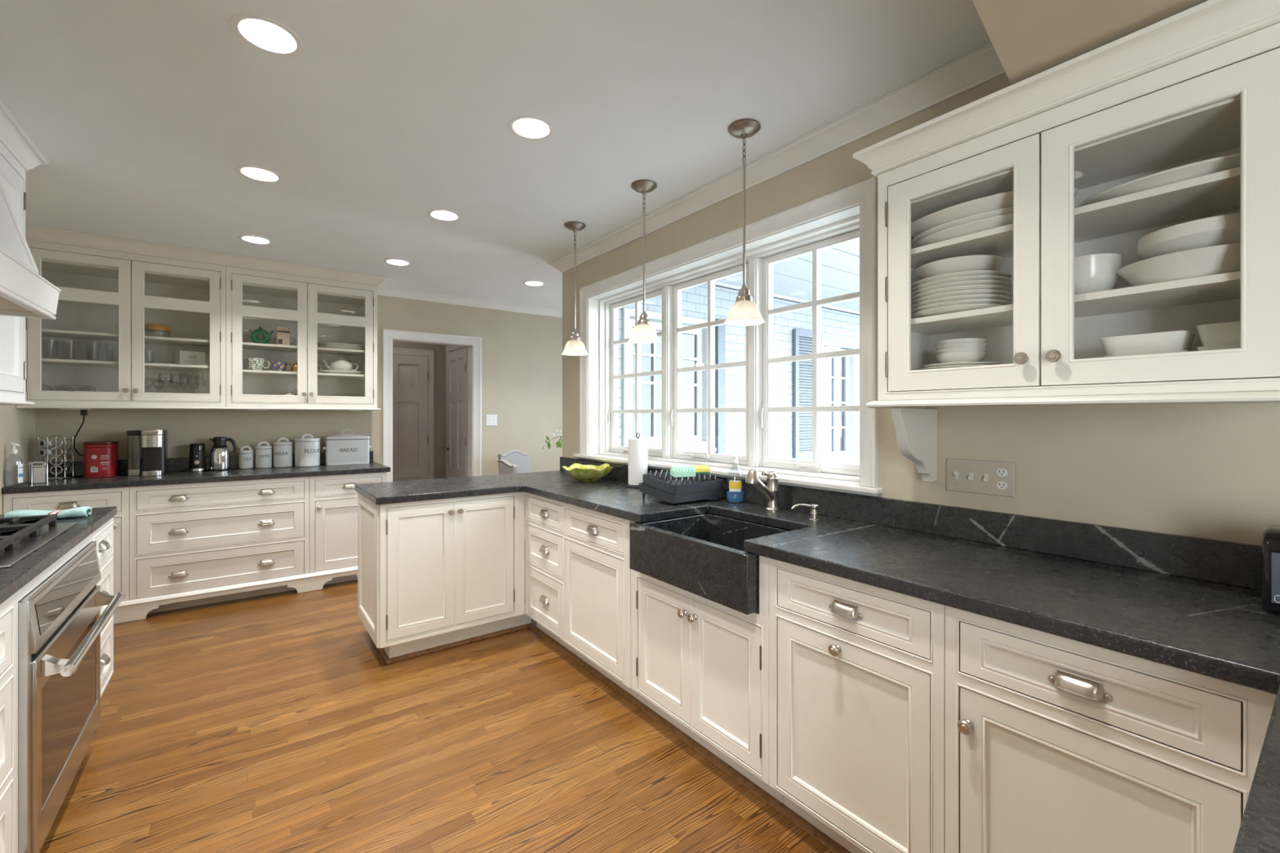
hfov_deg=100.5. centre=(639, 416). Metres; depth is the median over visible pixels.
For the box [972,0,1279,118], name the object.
ceiling
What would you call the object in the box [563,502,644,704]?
base cabinet
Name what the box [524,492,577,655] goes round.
base cabinet
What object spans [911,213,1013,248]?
serving platter
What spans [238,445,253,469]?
canister
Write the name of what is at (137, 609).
plinth
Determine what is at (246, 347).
shelf
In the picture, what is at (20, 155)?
upper cabinet
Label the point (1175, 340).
square bowl
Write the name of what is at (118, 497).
base cabinet
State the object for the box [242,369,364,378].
shelf
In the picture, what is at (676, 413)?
window
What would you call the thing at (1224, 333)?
square bowl
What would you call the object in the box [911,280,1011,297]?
dinner plate
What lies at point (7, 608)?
base cabinet
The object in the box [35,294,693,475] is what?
wall
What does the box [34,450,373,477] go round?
backsplash
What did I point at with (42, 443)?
pod
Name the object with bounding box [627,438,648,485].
paper towel roll
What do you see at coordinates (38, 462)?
rack
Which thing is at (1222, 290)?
shelf
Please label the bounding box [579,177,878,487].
window
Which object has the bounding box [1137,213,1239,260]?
salad bowl
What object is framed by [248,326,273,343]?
teapot
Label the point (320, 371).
oval platter
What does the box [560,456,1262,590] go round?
backsplash
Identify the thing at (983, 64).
crown molding
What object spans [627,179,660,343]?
pendant lamp
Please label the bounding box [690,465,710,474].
sponge
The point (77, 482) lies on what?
countertop
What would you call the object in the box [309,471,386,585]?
base cabinet
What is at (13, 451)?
sanitizer bottle
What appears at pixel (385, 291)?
crown molding
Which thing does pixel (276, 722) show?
floor
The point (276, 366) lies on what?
cup
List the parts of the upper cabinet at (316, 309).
door, light rail, crown moulding, door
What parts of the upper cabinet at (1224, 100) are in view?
door, knob, knob, crown moulding, light rail, door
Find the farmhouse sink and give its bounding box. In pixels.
[629,513,790,614]
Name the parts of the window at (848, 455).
sash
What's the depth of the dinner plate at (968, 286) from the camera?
1.59 m
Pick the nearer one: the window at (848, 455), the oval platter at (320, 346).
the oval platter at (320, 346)
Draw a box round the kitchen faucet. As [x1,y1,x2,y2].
[745,468,779,511]
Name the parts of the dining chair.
wing arm, nailhead trim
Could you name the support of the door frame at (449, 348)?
attached to the wall
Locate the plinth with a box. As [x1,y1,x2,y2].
[113,566,357,624]
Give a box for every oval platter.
[317,342,364,347]
[317,345,364,350]
[319,369,364,374]
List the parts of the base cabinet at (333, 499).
door, drawer, pull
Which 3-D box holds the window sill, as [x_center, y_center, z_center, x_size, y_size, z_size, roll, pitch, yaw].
[0.266,0.297,3.036,0.145,0.036,2.354,0,0,-37]
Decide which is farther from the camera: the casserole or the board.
the board
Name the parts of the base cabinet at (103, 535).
drawer, drawer, pull, pull, drawer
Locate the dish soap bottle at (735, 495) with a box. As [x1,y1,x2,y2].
[726,456,744,502]
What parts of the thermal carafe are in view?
lid, handle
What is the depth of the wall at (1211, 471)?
1.62 m
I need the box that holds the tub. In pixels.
[83,440,118,477]
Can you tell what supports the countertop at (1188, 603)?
on the cabinet
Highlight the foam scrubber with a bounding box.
[670,465,695,477]
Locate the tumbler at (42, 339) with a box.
[41,338,57,358]
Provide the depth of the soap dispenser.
2.15 m
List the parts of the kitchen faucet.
spout, lever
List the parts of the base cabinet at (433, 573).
panel, door, knob, knob, door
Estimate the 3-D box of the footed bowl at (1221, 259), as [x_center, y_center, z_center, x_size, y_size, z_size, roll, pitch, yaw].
[1.340,-0.340,1.273,0.300,0.060,0.300,0,0,-37]
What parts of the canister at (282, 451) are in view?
handle, lid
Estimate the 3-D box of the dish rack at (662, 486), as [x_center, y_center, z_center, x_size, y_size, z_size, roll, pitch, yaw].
[0.218,0.348,2.675,0.347,0.144,0.303,0,0,-37]
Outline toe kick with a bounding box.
[377,622,851,852]
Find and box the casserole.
[144,323,172,335]
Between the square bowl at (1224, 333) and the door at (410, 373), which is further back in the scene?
the door at (410, 373)
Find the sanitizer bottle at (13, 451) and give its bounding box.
[4,442,22,487]
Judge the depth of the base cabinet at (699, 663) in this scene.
2.00 m
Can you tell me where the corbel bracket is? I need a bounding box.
[890,408,937,481]
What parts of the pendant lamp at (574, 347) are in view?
rod, lamp shade, chain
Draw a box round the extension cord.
[73,409,87,456]
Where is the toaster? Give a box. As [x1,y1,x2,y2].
[1261,524,1279,616]
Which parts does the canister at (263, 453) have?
lid, handle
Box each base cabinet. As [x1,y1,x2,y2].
[0,592,15,852]
[3,487,128,601]
[93,516,113,697]
[128,476,309,613]
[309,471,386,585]
[357,492,531,657]
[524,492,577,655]
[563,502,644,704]
[631,520,783,804]
[768,558,945,852]
[945,605,1276,852]
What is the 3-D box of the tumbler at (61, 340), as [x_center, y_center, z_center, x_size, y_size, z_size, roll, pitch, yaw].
[-3.825,-0.441,3.572,0.074,0.135,0.074,0,0,-37]
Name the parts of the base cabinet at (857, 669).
knob, pull, drawer, door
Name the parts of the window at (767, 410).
lock lever, crank handle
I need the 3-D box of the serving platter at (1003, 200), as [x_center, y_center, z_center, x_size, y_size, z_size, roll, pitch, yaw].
[1.059,-0.599,1.650,0.282,0.056,0.470,0,0,-37]
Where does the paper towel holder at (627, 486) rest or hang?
on the countertop at (1188, 603)
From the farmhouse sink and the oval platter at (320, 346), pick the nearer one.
the farmhouse sink
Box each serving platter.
[911,187,1078,237]
[911,206,1013,245]
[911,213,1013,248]
[1078,152,1239,207]
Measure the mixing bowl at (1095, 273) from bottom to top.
0.110 m
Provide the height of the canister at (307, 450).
0.274 m
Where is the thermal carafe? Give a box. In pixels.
[208,436,236,471]
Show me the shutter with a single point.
(797, 334)
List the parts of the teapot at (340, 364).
spout, handle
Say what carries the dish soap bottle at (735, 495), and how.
on the countertop at (1188, 603)
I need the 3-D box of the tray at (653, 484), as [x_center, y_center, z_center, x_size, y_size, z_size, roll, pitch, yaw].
[0.212,0.342,2.688,0.329,0.068,0.262,0,6,-37]
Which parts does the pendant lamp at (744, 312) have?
rod, lamp shade, chain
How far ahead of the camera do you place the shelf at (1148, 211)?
1.36 m
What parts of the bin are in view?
lid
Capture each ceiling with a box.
[0,0,991,326]
[715,240,859,314]
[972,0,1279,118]
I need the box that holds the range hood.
[0,177,61,319]
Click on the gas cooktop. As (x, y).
(18, 541)
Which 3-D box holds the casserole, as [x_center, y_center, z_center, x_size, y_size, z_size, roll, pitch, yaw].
[-3.523,-0.617,3.859,0.198,0.106,0.160,0,0,-37]
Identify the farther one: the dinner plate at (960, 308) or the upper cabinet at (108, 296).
the upper cabinet at (108, 296)
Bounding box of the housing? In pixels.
[15,533,93,852]
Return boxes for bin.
[322,429,371,465]
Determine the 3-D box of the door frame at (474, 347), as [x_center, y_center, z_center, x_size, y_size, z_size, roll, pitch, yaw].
[-2.045,0.264,5.255,0.926,2.142,0.159,0,0,-37]
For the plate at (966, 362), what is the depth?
1.61 m
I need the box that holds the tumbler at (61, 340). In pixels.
[61,339,77,359]
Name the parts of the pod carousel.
post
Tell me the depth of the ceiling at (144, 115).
2.08 m
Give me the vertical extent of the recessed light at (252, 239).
0.110 m
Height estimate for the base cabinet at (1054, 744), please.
0.874 m
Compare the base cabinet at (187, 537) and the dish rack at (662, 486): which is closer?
the dish rack at (662, 486)
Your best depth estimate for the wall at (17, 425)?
3.32 m
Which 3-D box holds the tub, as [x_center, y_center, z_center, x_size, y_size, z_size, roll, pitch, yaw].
[-3.773,0.299,3.729,0.160,0.243,0.152,0,0,-28]
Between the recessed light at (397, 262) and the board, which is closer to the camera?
the recessed light at (397, 262)
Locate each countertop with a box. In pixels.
[0,506,116,604]
[1,450,390,493]
[354,456,1279,852]
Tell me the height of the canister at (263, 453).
0.216 m
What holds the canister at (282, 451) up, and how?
on the countertop at (77, 482)
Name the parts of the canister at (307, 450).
lid, handle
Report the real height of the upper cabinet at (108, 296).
1.147 m
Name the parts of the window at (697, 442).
sash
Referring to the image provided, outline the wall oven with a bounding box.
[17,541,124,852]
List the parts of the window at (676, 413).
lock lever, crank handle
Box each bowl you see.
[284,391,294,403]
[561,462,613,481]
[914,254,1005,279]
[935,337,986,346]
[935,342,986,350]
[935,346,986,354]
[935,351,986,363]
[1074,253,1122,294]
[1099,330,1195,355]
[1100,350,1189,357]
[1116,243,1239,286]
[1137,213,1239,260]
[1196,320,1239,346]
[1196,343,1239,351]
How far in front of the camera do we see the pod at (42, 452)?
3.51 m
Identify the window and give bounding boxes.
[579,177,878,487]
[608,284,673,457]
[622,307,716,452]
[671,262,748,465]
[821,338,859,464]
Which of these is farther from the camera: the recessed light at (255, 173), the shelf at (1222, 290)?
the recessed light at (255, 173)
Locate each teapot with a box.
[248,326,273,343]
[268,336,297,345]
[323,356,359,370]
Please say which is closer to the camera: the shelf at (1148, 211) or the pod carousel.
the shelf at (1148, 211)
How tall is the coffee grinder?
0.216 m
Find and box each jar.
[291,361,297,371]
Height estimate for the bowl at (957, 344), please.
0.036 m
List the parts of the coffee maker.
tank lid, water tank, tank, lid, power cord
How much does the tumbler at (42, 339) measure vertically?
0.135 m
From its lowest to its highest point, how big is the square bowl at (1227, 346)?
0.028 m
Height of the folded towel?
0.040 m
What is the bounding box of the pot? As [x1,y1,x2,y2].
[329,360,352,370]
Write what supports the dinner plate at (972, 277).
on the dinner plate at (970, 282)
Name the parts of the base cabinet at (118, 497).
drawer, pull, door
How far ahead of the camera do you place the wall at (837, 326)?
5.40 m
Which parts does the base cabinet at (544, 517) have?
frame, pull, pull, pull, drawer, drawer, drawer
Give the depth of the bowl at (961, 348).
1.64 m
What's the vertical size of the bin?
0.305 m
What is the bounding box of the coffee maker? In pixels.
[126,429,191,476]
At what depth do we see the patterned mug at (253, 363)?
4.15 m
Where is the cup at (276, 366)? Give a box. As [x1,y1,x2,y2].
[271,361,292,371]
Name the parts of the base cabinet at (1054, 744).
knob, pull, drawer, door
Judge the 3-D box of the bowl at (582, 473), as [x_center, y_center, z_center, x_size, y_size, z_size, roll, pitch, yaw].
[-0.343,0.369,3.474,0.339,0.102,0.336,0,0,-37]
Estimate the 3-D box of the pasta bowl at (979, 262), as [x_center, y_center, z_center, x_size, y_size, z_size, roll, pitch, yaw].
[1.019,-0.454,1.704,0.250,0.048,0.250,0,0,-37]
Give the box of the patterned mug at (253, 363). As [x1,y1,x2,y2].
[247,357,270,370]
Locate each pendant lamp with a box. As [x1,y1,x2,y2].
[561,221,588,355]
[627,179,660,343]
[723,119,764,326]
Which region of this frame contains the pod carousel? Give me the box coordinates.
[38,435,73,479]
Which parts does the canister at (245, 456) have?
handle, lid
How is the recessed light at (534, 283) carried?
in the ceiling at (144, 115)
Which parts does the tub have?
lid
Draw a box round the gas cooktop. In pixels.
[0,514,77,568]
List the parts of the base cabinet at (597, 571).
pull, drawer, door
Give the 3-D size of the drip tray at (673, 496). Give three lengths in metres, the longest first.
0.347 x 0.278 x 0.040 m
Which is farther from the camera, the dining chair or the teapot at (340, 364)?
the dining chair
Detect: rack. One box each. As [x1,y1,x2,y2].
[26,461,47,484]
[638,470,724,503]
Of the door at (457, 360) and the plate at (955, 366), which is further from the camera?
the door at (457, 360)
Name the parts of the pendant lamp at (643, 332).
rod, lamp shade, chain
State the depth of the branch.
4.81 m
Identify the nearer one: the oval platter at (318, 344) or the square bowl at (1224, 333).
the square bowl at (1224, 333)
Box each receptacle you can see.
[995,468,1008,476]
[996,480,1008,489]
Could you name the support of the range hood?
attached to the upper cabinet at (20, 155)
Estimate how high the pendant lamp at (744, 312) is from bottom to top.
0.805 m
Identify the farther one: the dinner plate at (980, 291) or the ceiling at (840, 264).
the ceiling at (840, 264)
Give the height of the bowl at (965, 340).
0.036 m
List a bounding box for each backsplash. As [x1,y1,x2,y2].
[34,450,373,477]
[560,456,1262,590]
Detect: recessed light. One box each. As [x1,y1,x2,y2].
[231,13,302,57]
[235,165,282,182]
[238,235,272,244]
[384,258,410,266]
[427,209,460,221]
[508,115,554,140]
[524,280,544,286]
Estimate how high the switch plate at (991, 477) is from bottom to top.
0.113 m
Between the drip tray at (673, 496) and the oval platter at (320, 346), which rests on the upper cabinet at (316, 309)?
the oval platter at (320, 346)
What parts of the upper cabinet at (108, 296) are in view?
power strip, door, light rail, knob, crown moulding, knob, door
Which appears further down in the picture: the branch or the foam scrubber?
the foam scrubber
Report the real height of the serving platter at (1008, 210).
0.036 m
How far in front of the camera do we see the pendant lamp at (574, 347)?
3.30 m
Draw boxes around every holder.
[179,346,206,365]
[626,432,639,488]
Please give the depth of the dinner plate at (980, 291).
1.59 m
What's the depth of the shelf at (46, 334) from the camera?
3.77 m
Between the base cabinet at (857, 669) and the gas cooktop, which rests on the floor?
the base cabinet at (857, 669)
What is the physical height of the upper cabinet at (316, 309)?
1.142 m
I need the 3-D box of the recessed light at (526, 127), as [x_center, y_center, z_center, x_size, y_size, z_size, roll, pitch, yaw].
[-0.450,-1.244,2.205,0.186,0.110,0.186,0,0,-37]
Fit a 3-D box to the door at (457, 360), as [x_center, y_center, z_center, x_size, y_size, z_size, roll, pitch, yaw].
[-2.092,0.292,6.023,0.095,2.075,0.670,0,0,-37]
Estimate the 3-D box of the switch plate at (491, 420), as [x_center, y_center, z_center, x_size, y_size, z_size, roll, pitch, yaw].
[-1.546,0.042,5.552,0.116,0.116,0.016,0,0,-37]
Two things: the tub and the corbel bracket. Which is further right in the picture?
the corbel bracket
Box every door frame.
[382,328,481,482]
[392,347,434,479]
[445,345,464,478]
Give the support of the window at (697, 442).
in the wall at (837, 326)
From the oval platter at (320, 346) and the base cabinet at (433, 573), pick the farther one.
the oval platter at (320, 346)
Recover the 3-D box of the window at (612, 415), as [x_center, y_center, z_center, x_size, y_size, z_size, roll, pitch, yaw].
[0.001,-0.279,3.644,0.104,1.088,0.712,0,0,-37]
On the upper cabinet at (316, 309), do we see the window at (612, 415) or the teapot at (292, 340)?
the teapot at (292, 340)
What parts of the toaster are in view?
panel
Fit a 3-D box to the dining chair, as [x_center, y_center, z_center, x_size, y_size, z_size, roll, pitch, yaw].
[-1.054,0.835,5.157,0.651,1.000,0.429,0,0,41]
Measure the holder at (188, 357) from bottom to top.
0.143 m
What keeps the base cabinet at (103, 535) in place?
on the floor
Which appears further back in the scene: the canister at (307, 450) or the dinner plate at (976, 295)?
the canister at (307, 450)
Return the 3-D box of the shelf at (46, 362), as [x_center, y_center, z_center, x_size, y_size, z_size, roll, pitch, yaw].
[-3.612,-0.364,3.809,0.996,0.018,0.315,0,0,-37]
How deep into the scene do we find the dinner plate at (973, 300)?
1.59 m
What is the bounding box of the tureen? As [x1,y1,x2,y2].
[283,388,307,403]
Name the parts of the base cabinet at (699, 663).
door, knob, knob, frame, door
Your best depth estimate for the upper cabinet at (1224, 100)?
1.36 m
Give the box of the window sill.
[573,453,882,496]
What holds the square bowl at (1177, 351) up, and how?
in the upper cabinet at (1224, 100)
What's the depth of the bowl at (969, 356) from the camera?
1.65 m
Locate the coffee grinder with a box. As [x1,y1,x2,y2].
[188,443,205,471]
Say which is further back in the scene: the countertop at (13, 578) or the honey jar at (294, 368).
the honey jar at (294, 368)
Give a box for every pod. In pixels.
[39,440,50,447]
[39,448,51,456]
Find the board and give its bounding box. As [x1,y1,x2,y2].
[715,318,725,453]
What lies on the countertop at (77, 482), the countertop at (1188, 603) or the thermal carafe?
the thermal carafe
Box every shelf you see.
[41,328,209,346]
[41,358,209,370]
[242,342,364,355]
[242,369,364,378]
[911,166,1239,268]
[911,271,1239,335]
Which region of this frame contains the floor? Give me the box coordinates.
[39,579,834,852]
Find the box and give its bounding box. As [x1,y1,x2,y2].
[276,326,290,345]
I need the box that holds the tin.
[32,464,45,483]
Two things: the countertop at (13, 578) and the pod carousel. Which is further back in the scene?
the pod carousel
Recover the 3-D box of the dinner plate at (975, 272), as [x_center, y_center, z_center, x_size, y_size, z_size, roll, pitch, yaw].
[1.019,-0.418,1.704,0.280,0.022,0.280,0,0,-37]
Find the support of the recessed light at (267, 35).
in the ceiling at (144, 115)
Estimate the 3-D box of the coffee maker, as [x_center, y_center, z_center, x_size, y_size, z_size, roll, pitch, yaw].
[-3.482,0.258,3.862,0.344,0.324,0.296,0,0,-37]
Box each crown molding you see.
[377,285,562,317]
[547,42,1005,272]
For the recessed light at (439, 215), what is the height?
0.110 m
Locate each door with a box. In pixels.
[392,354,428,481]
[443,347,467,478]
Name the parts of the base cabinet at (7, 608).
drawer, drawer, drawer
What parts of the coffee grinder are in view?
motor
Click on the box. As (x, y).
(283, 334)
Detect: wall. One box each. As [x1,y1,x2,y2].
[0,239,35,515]
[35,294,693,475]
[392,341,445,479]
[562,73,1279,545]
[617,284,859,464]
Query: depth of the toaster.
1.12 m
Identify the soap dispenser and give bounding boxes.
[791,503,819,520]
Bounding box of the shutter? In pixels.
[792,328,822,457]
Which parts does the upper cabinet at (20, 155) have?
door, frame, light rail, crown moulding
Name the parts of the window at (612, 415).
lock lever, crank handle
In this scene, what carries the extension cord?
hanging from the upper cabinet at (108, 296)
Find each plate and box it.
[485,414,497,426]
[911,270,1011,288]
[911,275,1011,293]
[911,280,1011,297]
[911,284,1011,302]
[911,288,1011,306]
[911,293,1011,310]
[911,298,1011,315]
[911,303,1005,319]
[920,361,1000,368]
[920,364,986,369]
[946,457,1015,497]
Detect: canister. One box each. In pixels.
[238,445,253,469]
[255,441,271,468]
[273,437,293,467]
[294,433,319,466]
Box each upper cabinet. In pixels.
[0,99,48,405]
[16,224,226,409]
[225,253,390,410]
[852,0,1279,408]
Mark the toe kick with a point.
(828, 842)
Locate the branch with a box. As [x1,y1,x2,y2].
[542,430,562,448]
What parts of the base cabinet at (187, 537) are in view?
pull, pull, pull, drawer, drawer, drawer, pull, pull, pull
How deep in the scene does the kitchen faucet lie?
2.37 m
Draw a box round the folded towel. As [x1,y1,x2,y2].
[4,506,91,519]
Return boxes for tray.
[638,482,724,503]
[642,471,722,495]
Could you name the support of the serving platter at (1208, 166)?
on the upper cabinet at (1224, 100)
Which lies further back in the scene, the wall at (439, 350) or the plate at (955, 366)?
the wall at (439, 350)
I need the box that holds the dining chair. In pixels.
[497,449,529,474]

